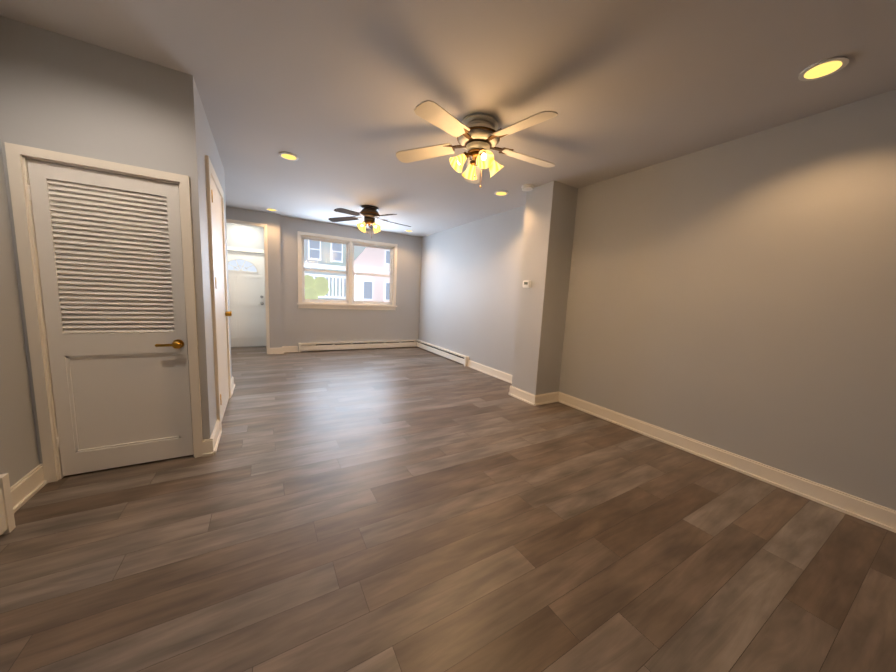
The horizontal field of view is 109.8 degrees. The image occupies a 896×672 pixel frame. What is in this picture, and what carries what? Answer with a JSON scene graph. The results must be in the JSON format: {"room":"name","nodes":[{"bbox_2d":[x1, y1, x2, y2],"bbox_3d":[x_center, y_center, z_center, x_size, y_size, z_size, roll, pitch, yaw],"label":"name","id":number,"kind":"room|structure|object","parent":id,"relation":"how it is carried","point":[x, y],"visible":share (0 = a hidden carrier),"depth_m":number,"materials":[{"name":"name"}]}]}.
{"room":"empty living room","nodes":[
{"label":"empty living room","id":0,"kind":"room"},
{"bbox_2d":[0,139,39,486],"bbox_3d":[-1.167,-0.042,-0.394,0.150,2.440,6.547,-1,8,-30],"label":"wall","id":1,"kind":"structure","parent":0,"point":[19,456],"depth_m":1.63,"materials":[{"name":"grey paint"}]},
{"bbox_2d":[0,473,15,534],"bbox_3d":[-1.226,0.999,-0.007,0.094,0.274,3.414,-1,8,-30],"label":"baseboard heater","id":2,"kind":"object","parent":1,"relation":"attached to","point":[7,522],"visible":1,"depth_m":1.44,"materials":[{"name":"white metal"}]},
{"bbox_2d":[10,463,46,512],"bbox_3d":[-2.226,0.822,1.635,0.028,0.115,0.447,-1,8,-30],"label":"baseboard","id":3,"kind":"structure","parent":1,"relation":"attached to","point":[28,486],"depth_m":1.69,"materials":[{"name":"white wood"}]},
{"bbox_2d":[0,16,212,463],"bbox_3d":[-1.983,-0.376,1.922,0.788,2.440,0.120,-1,8,-30],"label":"wall","id":4,"kind":"structure","parent":0,"point":[64,94],"depth_m":1.75,"materials":[{"name":"grey paint"}]},
{"bbox_2d":[4,142,202,482],"bbox_3d":[-2.003,-0.080,1.946,0.727,1.846,0.138,-1,8,-30],"label":"trim","id":5,"kind":"structure","parent":4,"relation":"attached to","point":[17,156],"depth_m":1.77,"materials":[{"name":"white wood"}]},
{"bbox_2d":[27,159,193,475],"bbox_3d":[-1.981,-0.050,1.900,0.621,1.776,0.100,-1,8,-30],"label":"closet door","id":6,"kind":"structure","parent":4,"relation":"in","point":[109,251],"depth_m":1.90,"materials":[{"name":"white wood"}]},
{"bbox_2d":[196,87,231,428],"bbox_3d":[-2.146,-0.503,2.861,0.120,2.440,1.683,-1,8,-30],"label":"wall","id":7,"kind":"structure","parent":0,"point":[207,146],"depth_m":2.32,"materials":[{"name":"grey paint"}]},
{"bbox_2d":[206,419,221,455],"bbox_3d":[-1.747,0.752,2.368,0.036,0.115,0.401,-1,8,-30],"label":"baseboard","id":8,"kind":"structure","parent":7,"relation":"attached to","point":[212,443],"depth_m":2.27,"materials":[{"name":"white wood"}]},
{"bbox_2d":[205,155,231,429],"bbox_3d":[-2.039,-0.330,2.853,0.070,2.110,1.010,-1,8,-30],"label":"door","id":9,"kind":"structure","parent":7,"relation":"attached to","point":[221,313],"depth_m":2.75,"materials":[{"name":"white wood"}]},
{"bbox_2d":[231,376,234,395],"bbox_3d":[-2.456,0.563,3.584,0.028,0.115,0.420,-1,8,-30],"label":"baseboard","id":10,"kind":"structure","parent":7,"relation":"attached to","point":[232,379],"depth_m":3.60,"materials":[{"name":"white wood"}]},
{"bbox_2d":[226,223,263,253],"bbox_3d":[-3.777,-0.961,5.842,1.170,2.440,0.730,-1,8,-30],"label":"wall","id":11,"kind":"structure","parent":0,"point":[242,236],"depth_m":5.93,"materials":[{"name":"grey paint"}]},
{"bbox_2d":[227,246,263,252],"bbox_3d":[-3.946,-0.720,6.023,0.950,1.900,0.015,-1,8,-30],"label":"door frame","id":12,"kind":"structure","parent":11,"relation":"attached to","point":[245,249],"depth_m":5.95,"materials":[{"name":"white wood"}]},
{"bbox_2d":[227,251,265,347],"bbox_3d":[-3.964,-0.685,6.055,0.790,1.820,0.131,-1,8,-30],"label":"front door","id":13,"kind":"structure","parent":11,"relation":"in","point":[246,281],"depth_m":6.10,"materials":[{"name":"white"}]},
{"bbox_2d":[226,206,281,347],"bbox_3d":[-3.493,-0.885,5.348,1.160,2.440,0.120,-1,8,-30],"label":"wall","id":14,"kind":"structure","parent":0,"point":[271,221],"depth_m":5.48,"materials":[{"name":"grey paint"}]},
{"bbox_2d":[226,219,269,353],"bbox_3d":[-3.512,-0.787,5.345,0.810,2.245,0.132,-1,8,-30],"label":"door frame","id":15,"kind":"structure","parent":14,"relation":"attached to","point":[245,223],"depth_m":5.42,"materials":[{"name":"white wood"}]},
{"bbox_2d":[280,216,421,346],"bbox_3d":[-1.911,-0.943,6.424,2.878,2.440,0.150,-1,8,-30],"label":"wall","id":16,"kind":"structure","parent":0,"point":[310,325],"depth_m":6.33,"materials":[{"name":"grey paint"}]},
{"bbox_2d":[270,346,297,353],"bbox_3d":[-3.009,0.256,5.792,0.465,0.115,0.148,-1,8,-30],"label":"baseboard","id":17,"kind":"structure","parent":16,"relation":"attached to","point":[281,350],"depth_m":5.84,"materials":[{"name":"white wood"}]},
{"bbox_2d":[297,231,397,309],"bbox_3d":[-1.961,-1.236,6.320,1.954,1.392,0.200,-1,8,-30],"label":"window","id":18,"kind":"structure","parent":16,"relation":"in","point":[349,302],"depth_m":6.27,"materials":[{"name":"white wood"}]},
{"bbox_2d":[298,340,415,351],"bbox_3d":[-1.777,0.193,6.552,2.415,0.169,0.068,-1,8,-30],"label":"baseboard heater","id":19,"kind":"object","parent":16,"relation":"attached to","point":[319,346],"visible":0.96,"depth_m":6.45,"materials":[{"name":"white metal"}]},
{"bbox_2d":[0,347,895,671],"bbox_3d":[-0.476,0.907,2.500,4.728,0.100,10.850,-1,8,-30],"label":"floor","id":20,"kind":"structure","parent":0,"point":[408,509],"depth_m":1.48,"materials":[{"name":"brown wood"}]},
{"bbox_2d":[0,0,895,236],"bbox_3d":[-0.352,-1.610,2.181,4.728,0.100,10.850,-1,8,-30],"label":"ceiling","id":21,"kind":"structure","parent":0,"point":[331,95],"depth_m":1.80,"materials":[{"name":"paint"}]},
{"bbox_2d":[279,152,298,160],"bbox_3d":[-1.523,-1.718,3.016,0.170,0.010,0.170,-1,8,-30],"label":"recessed light","id":22,"kind":"object","parent":21,"relation":"in","point":[288,156],"visible":0.98,"depth_m":3.00,"materials":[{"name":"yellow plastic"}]},
{"bbox_2d":[328,205,410,237],"bbox_3d":[-1.142,-1.702,4.760,1.225,0.442,1.255,-1,8,-30],"label":"fan","id":23,"kind":"object","parent":21,"relation":"hanging from","point":[369,214],"visible":1,"depth_m":4.67,"materials":[{"name":"brown wood"}]},
{"bbox_2d":[396,100,557,187],"bbox_3d":[0.252,-1.322,2.299,1.252,0.442,1.234,-1,8,-30],"label":"fan","id":24,"kind":"object","parent":21,"relation":"hanging from","point":[478,136],"visible":1,"depth_m":2.23,"materials":[{"name":"beige wood"}]},
{"bbox_2d":[494,191,507,195],"bbox_3d":[0.637,-1.707,3.770,0.170,0.010,0.170,-1,8,-30],"label":"recessed light","id":25,"kind":"object","parent":21,"relation":"in","point":[500,193],"visible":0.94,"depth_m":3.76,"materials":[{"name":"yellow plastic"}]},
{"bbox_2d":[521,184,533,190],"bbox_3d":[0.886,-1.646,3.504,0.140,0.040,0.140,-1,8,-30],"label":"smoke detector","id":26,"kind":"object","parent":21,"relation":"attached to","point":[527,187],"visible":0.96,"depth_m":3.47,"materials":[{"name":"white plastic"}]},
{"bbox_2d":[798,57,848,80],"bbox_3d":[1.927,-1.371,1.620,0.170,0.010,0.170,-1,8,-30],"label":"recessed light","id":27,"kind":"object","parent":21,"relation":"in","point":[823,68],"visible":1,"depth_m":1.61,"materials":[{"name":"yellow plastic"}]},
{"bbox_2d":[512,181,577,394],"bbox_3d":[1.117,-0.451,3.721,0.388,2.440,0.400,-1,8,-30],"label":"pillar","id":28,"kind":"structure","parent":0,"point":[549,225],"depth_m":3.56,"materials":[{"name":"grey paint"}]},
{"bbox_2d":[522,280,530,287],"bbox_3d":[0.911,-0.605,3.658,0.026,0.084,0.120,-1,8,-30],"label":"thermostat","id":29,"kind":"object","parent":28,"relation":"attached to","point":[526,283],"visible":0.95,"depth_m":3.64,"materials":[{"name":"white plastic"}]},
{"bbox_2d":[418,89,895,509],"bbox_3d":[1.821,-0.332,3.053,0.150,2.440,9.820,-1,8,-30],"label":"wall","id":30,"kind":"structure","parent":0,"point":[737,296],"depth_m":2.33,"materials":[{"name":"grey paint"}]},
{"bbox_2d":[416,340,468,365],"bbox_3d":[-0.194,0.301,6.320,0.068,0.169,2.082,-1,8,-30],"label":"baseboard heater","id":31,"kind":"object","parent":30,"relation":"attached to","point":[453,356],"visible":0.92,"depth_m":6.08,"materials":[{"name":"white metal"}]},
{"bbox_2d":[467,360,895,532],"bbox_3d":[2.039,0.964,2.172,0.416,0.115,7.450,-1,8,-30],"label":"baseboard","id":32,"kind":"structure","parent":30,"relation":"attached to","point":[866,510],"depth_m":2.38,"materials":[{"name":"white wood"}]},
{"label":"outside","id":33,"kind":"structure","parent":0,"visible":0},
{"bbox_2d":[304,240,366,299],"bbox_3d":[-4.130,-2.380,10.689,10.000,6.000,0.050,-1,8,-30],"label":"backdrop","id":34,"kind":"structure","parent":33,"point":[325,247],"depth_m":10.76,"materials":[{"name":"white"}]},
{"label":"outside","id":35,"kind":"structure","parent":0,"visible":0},
{"bbox_2d":[305,275,328,298],"bbox_3d":[-3.445,-0.759,8.390,1.600,1.673,1.200,-1,8,-30],"label":"bush","id":36,"kind":"object","parent":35,"point":[320,283],"depth_m":8.06,"materials":[{"name":"green plant"}]},
{"bbox_2d":[304,240,389,301],"bbox_3d":[-2.897,-1.651,10.590,4.900,4.700,1.150,-1,8,-30],"label":"houses","id":37,"kind":"structure","parent":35,"point":[382,256],"depth_m":10.84,"materials":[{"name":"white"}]}
]}

